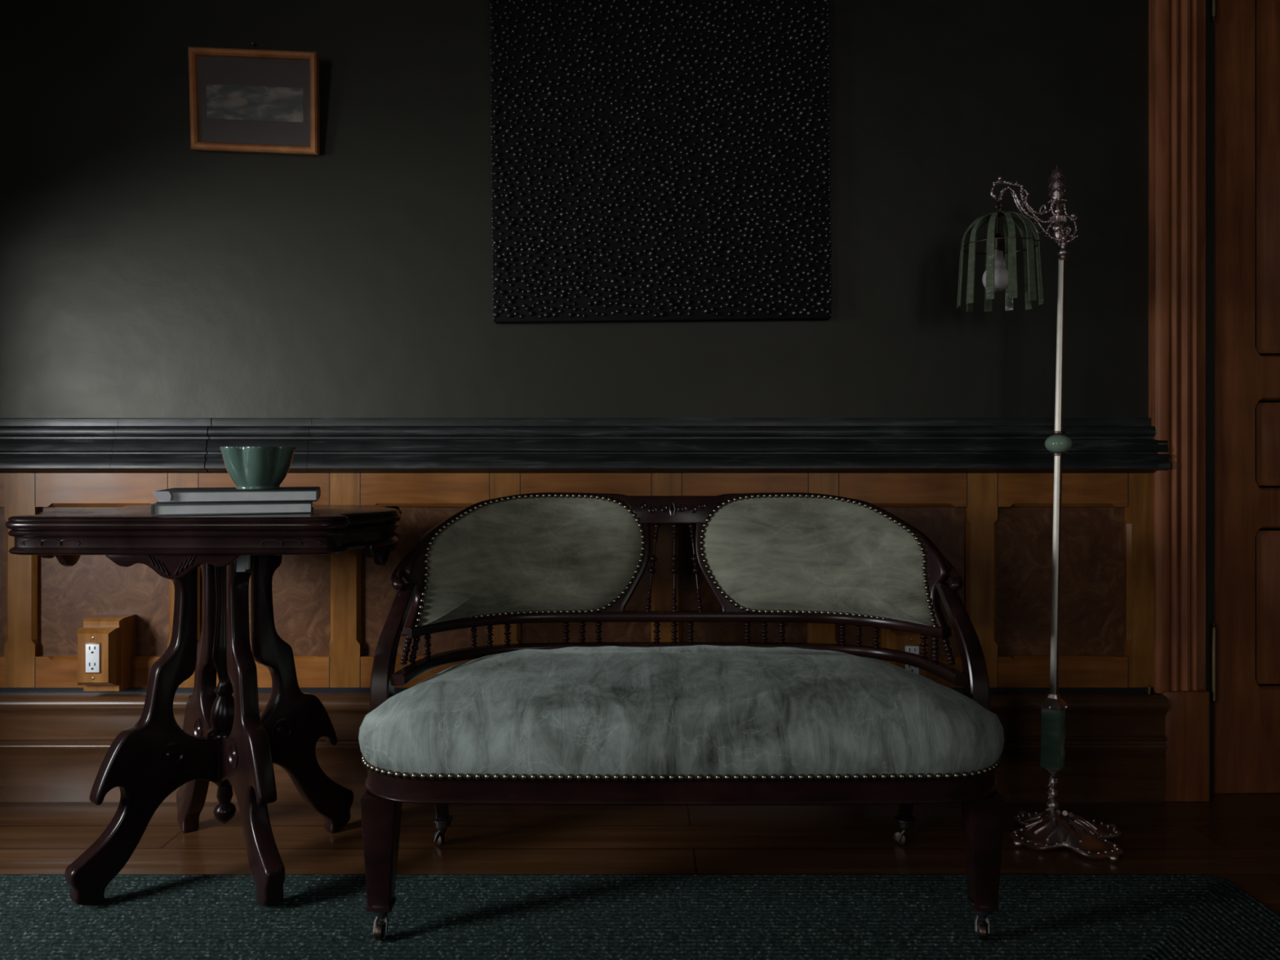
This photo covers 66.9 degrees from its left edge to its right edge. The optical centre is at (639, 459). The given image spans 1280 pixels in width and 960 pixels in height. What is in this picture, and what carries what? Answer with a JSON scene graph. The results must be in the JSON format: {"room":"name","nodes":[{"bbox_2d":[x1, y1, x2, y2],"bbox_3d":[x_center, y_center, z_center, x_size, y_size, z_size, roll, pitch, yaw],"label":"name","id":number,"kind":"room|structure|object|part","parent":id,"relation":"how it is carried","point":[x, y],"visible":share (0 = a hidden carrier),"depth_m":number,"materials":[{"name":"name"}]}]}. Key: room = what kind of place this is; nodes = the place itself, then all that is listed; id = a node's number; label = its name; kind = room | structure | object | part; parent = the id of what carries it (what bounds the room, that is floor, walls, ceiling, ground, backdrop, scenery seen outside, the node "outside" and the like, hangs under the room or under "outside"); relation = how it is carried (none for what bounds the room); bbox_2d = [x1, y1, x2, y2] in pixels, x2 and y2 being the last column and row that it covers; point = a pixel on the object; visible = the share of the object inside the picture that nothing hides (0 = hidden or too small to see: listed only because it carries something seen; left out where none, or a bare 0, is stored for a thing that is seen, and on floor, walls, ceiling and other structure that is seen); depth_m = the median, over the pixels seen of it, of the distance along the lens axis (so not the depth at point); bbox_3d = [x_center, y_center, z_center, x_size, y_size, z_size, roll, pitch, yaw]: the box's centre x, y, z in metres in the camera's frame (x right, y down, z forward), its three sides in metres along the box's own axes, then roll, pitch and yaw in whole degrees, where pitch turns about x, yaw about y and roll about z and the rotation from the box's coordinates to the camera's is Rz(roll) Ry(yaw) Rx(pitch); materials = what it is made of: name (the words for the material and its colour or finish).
{"room":"living room","nodes":[
{"label":"living room","id":0,"kind":"room"},
{"bbox_2d":[0,0,1214,795],"bbox_3d":[0.115,-0.610,2.545,5.070,2.900,0.250,0,0,0],"label":"wall","id":1,"kind":"structure","parent":0,"point":[144,273],"depth_m":2.42,"materials":[{"name":"black paint"}]},
{"bbox_2d":[77,614,135,691],"bbox_3d":[-1.304,0.473,2.359,0.096,0.175,0.108,0,0,0],"label":"electrical outlet","id":2,"kind":"object","parent":1,"relation":"attached to","point":[106,643],"visible":1,"depth_m":2.32,"materials":[{"name":"brown wood"}]},
{"bbox_2d":[85,644,99,672],"bbox_3d":[-1.304,0.474,2.309,0.033,0.067,0.006,0,0,0],"label":"receptacle","id":3,"kind":"object","parent":2,"relation":"attached to","point":[92,651],"depth_m":2.31,"materials":[{"name":"white plastic"}]},
{"bbox_3d":[-1.304,0.474,2.329,0.092,0.136,0.037,0,0,0],"label":"wall plate","id":4,"kind":"part","parent":2,"relation":"part of","materials":[{"name":"brown wood"}]},
{"bbox_2d":[187,46,319,155],"bbox_3d":[-0.948,-0.879,2.380,0.322,0.253,0.059,0,0,0],"label":"picture frame","id":5,"kind":"object","parent":1,"relation":"attached to","point":[243,100],"visible":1,"depth_m":2.38,"materials":[{"name":"wood"},{"name":"paper"},{"name":"glass"}]},
{"bbox_2d":[205,84,303,122],"bbox_3d":[-0.948,-0.876,2.384,0.238,0.081,0.003,2,8,0],"label":"print","id":6,"kind":"object","parent":5,"relation":"attached to","point":[234,102],"depth_m":2.38},
{"bbox_2d":[0,687,1147,693],"bbox_3d":[-0.329,0.574,2.406,3.181,0.020,0.027,0,0,0],"label":"trim","id":7,"kind":"structure","parent":1,"relation":"attached to","point":[2,690],"depth_m":2.39,"materials":[{"name":"black paint"}]},
{"bbox_2d":[0,472,1154,687],"bbox_3d":[-0.323,0.299,2.407,3.193,0.530,0.026,0,0,0],"label":"wainscoting","id":8,"kind":"structure","parent":1,"relation":"attached to","point":[332,611],"depth_m":2.41,"materials":[{"name":"brown wood"}]},
{"bbox_3d":[-1.731,0.303,2.416,0.343,0.395,0.006,0,0,0],"label":"panel","id":9,"kind":"part","parent":8,"relation":"part of","materials":[{"name":"brown wood"}]},
{"bbox_3d":[-1.332,0.303,2.416,0.352,0.395,0.006,0,0,0],"label":"panel","id":10,"kind":"part","parent":8,"relation":"part of","materials":[{"name":"brown wood"}]},
{"bbox_3d":[-0.930,0.303,2.416,0.348,0.395,0.006,0,0,0],"label":"panel","id":11,"kind":"part","parent":8,"relation":"part of","materials":[{"name":"brown wood"}]},
{"bbox_3d":[-0.532,0.303,2.416,0.344,0.395,0.006,0,0,0],"label":"panel","id":12,"kind":"part","parent":8,"relation":"part of","materials":[{"name":"brown wood"}]},
{"bbox_3d":[-0.134,0.303,2.416,0.348,0.395,0.006,0,0,0],"label":"panel","id":13,"kind":"part","parent":8,"relation":"part of","materials":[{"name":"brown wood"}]},
{"bbox_3d":[0.260,0.303,2.416,0.336,0.395,0.006,0,0,0],"label":"panel","id":14,"kind":"part","parent":8,"relation":"part of","materials":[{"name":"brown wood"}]},
{"bbox_3d":[0.650,0.303,2.416,0.341,0.395,0.006,0,0,0],"label":"panel","id":15,"kind":"part","parent":8,"relation":"part of","materials":[{"name":"brown wood"}]},
{"bbox_3d":[1.045,0.303,2.416,0.347,0.395,0.006,0,0,0],"label":"panel","id":16,"kind":"part","parent":8,"relation":"part of","materials":[{"name":"brown wood"}]},
{"bbox_2d":[0,690,1169,802],"bbox_3d":[-0.317,0.709,2.386,3.207,0.262,0.067,0,0,0],"label":"baseboard","id":17,"kind":"structure","parent":1,"relation":"attached to","point":[54,747],"depth_m":2.37,"materials":[{"name":"brown wood"}]},
{"bbox_2d":[0,417,1170,472],"bbox_3d":[-0.311,-0.035,2.395,3.217,0.137,0.050,0,0,0],"label":"trim","id":18,"kind":"structure","parent":1,"relation":"attached to","point":[27,445],"depth_m":2.39,"materials":[{"name":"black paint"}]},
{"bbox_2d":[488,0,832,324],"bbox_3d":[0.050,-0.852,2.392,0.859,1.037,0.051,-1,0,0],"label":"painting","id":19,"kind":"object","parent":1,"relation":"attached to","point":[653,161],"visible":1,"depth_m":2.38,"materials":[{"name":"black fabric"}]},
{"bbox_2d":[880,627,928,678],"bbox_3d":[0.648,0.476,2.359,0.096,0.171,0.108,0,0,0],"label":"electrical outlet","id":20,"kind":"object","parent":1,"relation":"attached to","point":[908,642],"visible":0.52,"depth_m":2.31,"materials":[{"name":"brown wood"}]},
{"bbox_2d":[905,645,919,674],"bbox_3d":[0.648,0.478,2.309,0.033,0.067,0.006,0,0,0],"label":"receptacle","id":21,"kind":"object","parent":20,"relation":"attached to","point":[913,649],"depth_m":2.31,"materials":[{"name":"white plastic"}]},
{"bbox_2d":[1142,684,1151,694],"bbox_3d":[1.246,0.563,2.381,0.008,0.023,0.029,0,0,0],"label":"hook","id":22,"kind":"object","parent":1,"relation":"attached to","point":[1148,690],"visible":1,"depth_m":2.37,"materials":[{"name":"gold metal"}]},
{"bbox_2d":[1148,0,1205,693],"bbox_3d":[1.339,-0.417,2.401,0.137,1.985,0.037,0,0,0],"label":"trim","id":23,"kind":"structure","parent":1,"relation":"attached to","point":[1176,28],"depth_m":2.39,"materials":[{"name":"brown wood"}]},
{"bbox_2d":[1160,688,1209,801],"bbox_3d":[1.341,0.705,2.397,0.114,0.270,0.046,0,0,0],"label":"trim","id":24,"kind":"structure","parent":1,"relation":"attached to","point":[1187,720],"depth_m":2.37,"materials":[{"name":"brown wood"}]},
{"bbox_2d":[1210,0,1279,793],"bbox_3d":[1.834,-0.238,2.440,0.843,2.156,0.070,0,0,0],"label":"door","id":25,"kind":"structure","parent":1,"relation":"in","point":[1245,631],"depth_m":2.44,"materials":[{"name":"brown wood"}]},
{"bbox_3d":[1.848,0.374,2.444,0.620,0.428,0.010,0,0,0],"label":"panel","id":26,"kind":"part","parent":25,"relation":"part of","materials":[{"name":"brown wood"}]},
{"bbox_3d":[1.848,-0.038,2.444,0.620,0.250,0.010,0,0,0],"label":"panel","id":27,"kind":"part","parent":25,"relation":"part of","materials":[{"name":"brown wood"}]},
{"bbox_3d":[1.848,-0.718,2.444,0.620,0.940,0.010,0,0,0],"label":"panel","id":28,"kind":"part","parent":25,"relation":"part of","materials":[{"name":"brown wood"}]},
{"bbox_2d":[0,792,1279,915],"bbox_3d":[0.115,0.890,0.010,5.070,0.100,5.820,0,0,0],"label":"floor","id":29,"kind":"structure","parent":0,"point":[1233,837],"depth_m":2.13,"materials":[{"name":"brown wood"}]},
{"bbox_2d":[5,505,401,906],"bbox_3d":[-0.857,0.472,2.000,0.724,0.735,0.500,0,0,0],"label":"side table","id":30,"kind":"object","parent":29,"relation":"on","point":[224,740],"visible":0.99,"depth_m":1.88,"materials":[{"name":"brown wood"}]},
{"bbox_3d":[-0.956,0.502,1.882,0.036,0.654,0.284,0,0,40],"label":"leg","id":31,"kind":"part","parent":30,"relation":"part of","materials":[{"name":"brown wood"}]},
{"bbox_3d":[-0.956,0.508,2.118,0.036,0.664,0.284,0,0,-40],"label":"leg","id":32,"kind":"part","parent":30,"relation":"part of","materials":[{"name":"brown wood"}]},
{"bbox_3d":[-0.857,0.464,2.000,0.072,0.577,0.072,0,0,0],"label":"post","id":33,"kind":"part","parent":30,"relation":"part of","materials":[{"name":"brown wood"}]},
{"bbox_2d":[151,501,313,515],"bbox_3d":[-0.798,0.093,1.923,0.282,0.022,0.200,0,0,-18],"label":"book","id":34,"kind":"object","parent":30,"relation":"on","point":[242,508],"visible":0.71,"depth_m":1.83,"materials":[{"name":"paper"}]},
{"bbox_2d":[153,486,320,503],"bbox_3d":[-0.788,0.070,1.923,0.290,0.024,0.198,0,0,-17],"label":"book","id":35,"kind":"object","parent":34,"relation":"on","point":[287,494],"visible":0.98,"depth_m":1.84,"materials":[{"name":"paper"}]},
{"bbox_2d":[219,446,296,488],"bbox_3d":[-0.749,0.017,1.900,0.149,0.082,0.142,0,0,0],"label":"bowl","id":36,"kind":"object","parent":35,"relation":"on","point":[248,467],"visible":1,"depth_m":1.85,"materials":[{"name":"green ceramic"}]},
{"bbox_3d":[-0.758,0.502,1.882,0.036,0.654,0.284,0,0,-40],"label":"leg","id":37,"kind":"part","parent":30,"relation":"part of","materials":[{"name":"brown wood"}]},
{"bbox_3d":[-0.758,0.508,2.118,0.036,0.664,0.284,0,0,40],"label":"leg","id":38,"kind":"part","parent":30,"relation":"part of","materials":[{"name":"brown wood"}]},
{"bbox_2d":[0,874,1279,959],"bbox_3d":[-0.290,0.835,0.698,2.920,0.008,2.495,0,0,0],"label":"rug","id":39,"kind":"object","parent":29,"relation":"on","point":[140,917],"visible":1,"depth_m":1.77,"materials":[{"name":"green carpet"}]},
{"bbox_2d":[358,492,1004,941],"bbox_3d":[0.073,0.457,1.916,1.160,0.765,0.601,0,0,0],"label":"settee","id":40,"kind":"object","parent":39,"relation":"on","point":[673,722],"visible":1,"depth_m":1.75,"materials":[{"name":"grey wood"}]},
{"bbox_3d":[-0.450,0.680,1.688,0.060,0.196,0.060,0,0,0],"label":"leg","id":41,"kind":"part","parent":40,"relation":"part of","materials":[{"name":"brown wood"}]},
{"bbox_3d":[-0.473,0.399,1.860,0.049,0.302,0.171,0,0,5],"label":"arm post","id":42,"kind":"part","parent":40,"relation":"part of","materials":[{"name":"brown wood"}]},
{"bbox_3d":[-0.428,0.681,2.074,0.040,0.198,0.078,0,0,0],"label":"leg","id":43,"kind":"part","parent":40,"relation":"part of","materials":[{"name":"brown wood"}]},
{"bbox_3d":[-0.252,0.215,2.117,0.561,0.281,0.165,0,0,-25],"label":"frame","id":44,"kind":"part","parent":40,"relation":"part of","materials":[{"name":"brown wood"}]},
{"bbox_3d":[0.073,0.116,2.195,0.236,0.066,0.038,0,0,0],"label":"crest rail","id":45,"kind":"part","parent":40,"relation":"part of","materials":[{"name":"brown wood"}]},
{"bbox_3d":[0.073,0.307,2.041,1.150,0.464,0.299,0,0,0],"label":"nailhead trim","id":46,"kind":"part","parent":40,"relation":"part of","materials":[{"name":"gold metal"}]},
{"bbox_3d":[0.073,0.345,2.034,1.098,0.021,0.219,0,0,0],"label":"rail","id":47,"kind":"part","parent":40,"relation":"part of","materials":[{"name":"brown wood"}]},
{"bbox_3d":[0.073,0.410,1.962,1.074,0.021,0.326,0,0,0],"label":"rail","id":48,"kind":"part","parent":40,"relation":"part of","materials":[{"name":"brown wood"}]},
{"bbox_2d":[358,644,1004,778],"bbox_3d":[0.073,0.455,1.880,1.160,0.169,0.530,0,0,0],"label":"seat cushion","id":49,"kind":"object","parent":40,"relation":"on","point":[510,711],"depth_m":1.65,"materials":[{"name":"grey fabric"}]},
{"bbox_3d":[0.073,0.560,1.881,1.140,0.044,0.512,0,0,0],"label":"seat rail","id":50,"kind":"part","parent":40,"relation":"part of","materials":[{"name":"brown wood"}]},
{"bbox_3d":[0.399,0.215,2.117,0.561,0.281,0.165,0,0,25],"label":"frame","id":51,"kind":"part","parent":40,"relation":"part of","materials":[{"name":"brown wood"}]},
{"bbox_3d":[0.576,0.681,2.074,0.040,0.198,0.078,0,0,0],"label":"leg","id":52,"kind":"part","parent":40,"relation":"part of","materials":[{"name":"brown wood"}]},
{"bbox_3d":[0.620,0.399,1.860,0.049,0.302,0.171,0,0,-5],"label":"arm post","id":53,"kind":"part","parent":40,"relation":"part of","materials":[{"name":"brown wood"}]},
{"bbox_3d":[0.597,0.680,1.688,0.060,0.196,0.060,0,0,0],"label":"leg","id":54,"kind":"part","parent":40,"relation":"part of","materials":[{"name":"brown wood"}]},
{"bbox_2d":[956,164,1123,862],"bbox_3d":[0.889,0.092,2.158,0.354,1.493,0.245,0,0,14],"label":"floor lamp","id":55,"kind":"object","parent":29,"relation":"on","point":[1048,829],"visible":1,"depth_m":2.14,"materials":[{"name":"metal"}]},
{"bbox_3d":[0.791,-0.417,2.150,0.059,0.092,0.059,0,0,0],"label":"bulb","id":56,"kind":"part","parent":55,"relation":"part of","materials":[{"name":"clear glass"}]},
{"bbox_2d":[994,214,1004,252],"bbox_3d":[0.793,-0.503,2.150,0.030,0.084,0.030,0,0,0],"label":"socket","id":57,"kind":"object","parent":55,"relation":"attached to","point":[999,243],"depth_m":2.14,"materials":[{"name":"brown metal"}]},
{"bbox_3d":[0.799,-0.510,2.150,0.166,0.072,0.166,0,0,0],"label":"lamp shade","id":58,"kind":"part","parent":55,"relation":"part of","materials":[{"name":"green fabric"}]},
{"bbox_3d":[0.858,-0.555,2.149,0.162,0.157,0.020,0,0,0],"label":"bridge arm","id":59,"kind":"part","parent":55,"relation":"part of","materials":[{"name":"metal"}]},
{"bbox_3d":[0.914,0.738,2.150,0.042,0.112,0.042,0,0,0],"label":"stem","id":60,"kind":"part","parent":55,"relation":"part of","materials":[{"name":"metal"}]}
]}

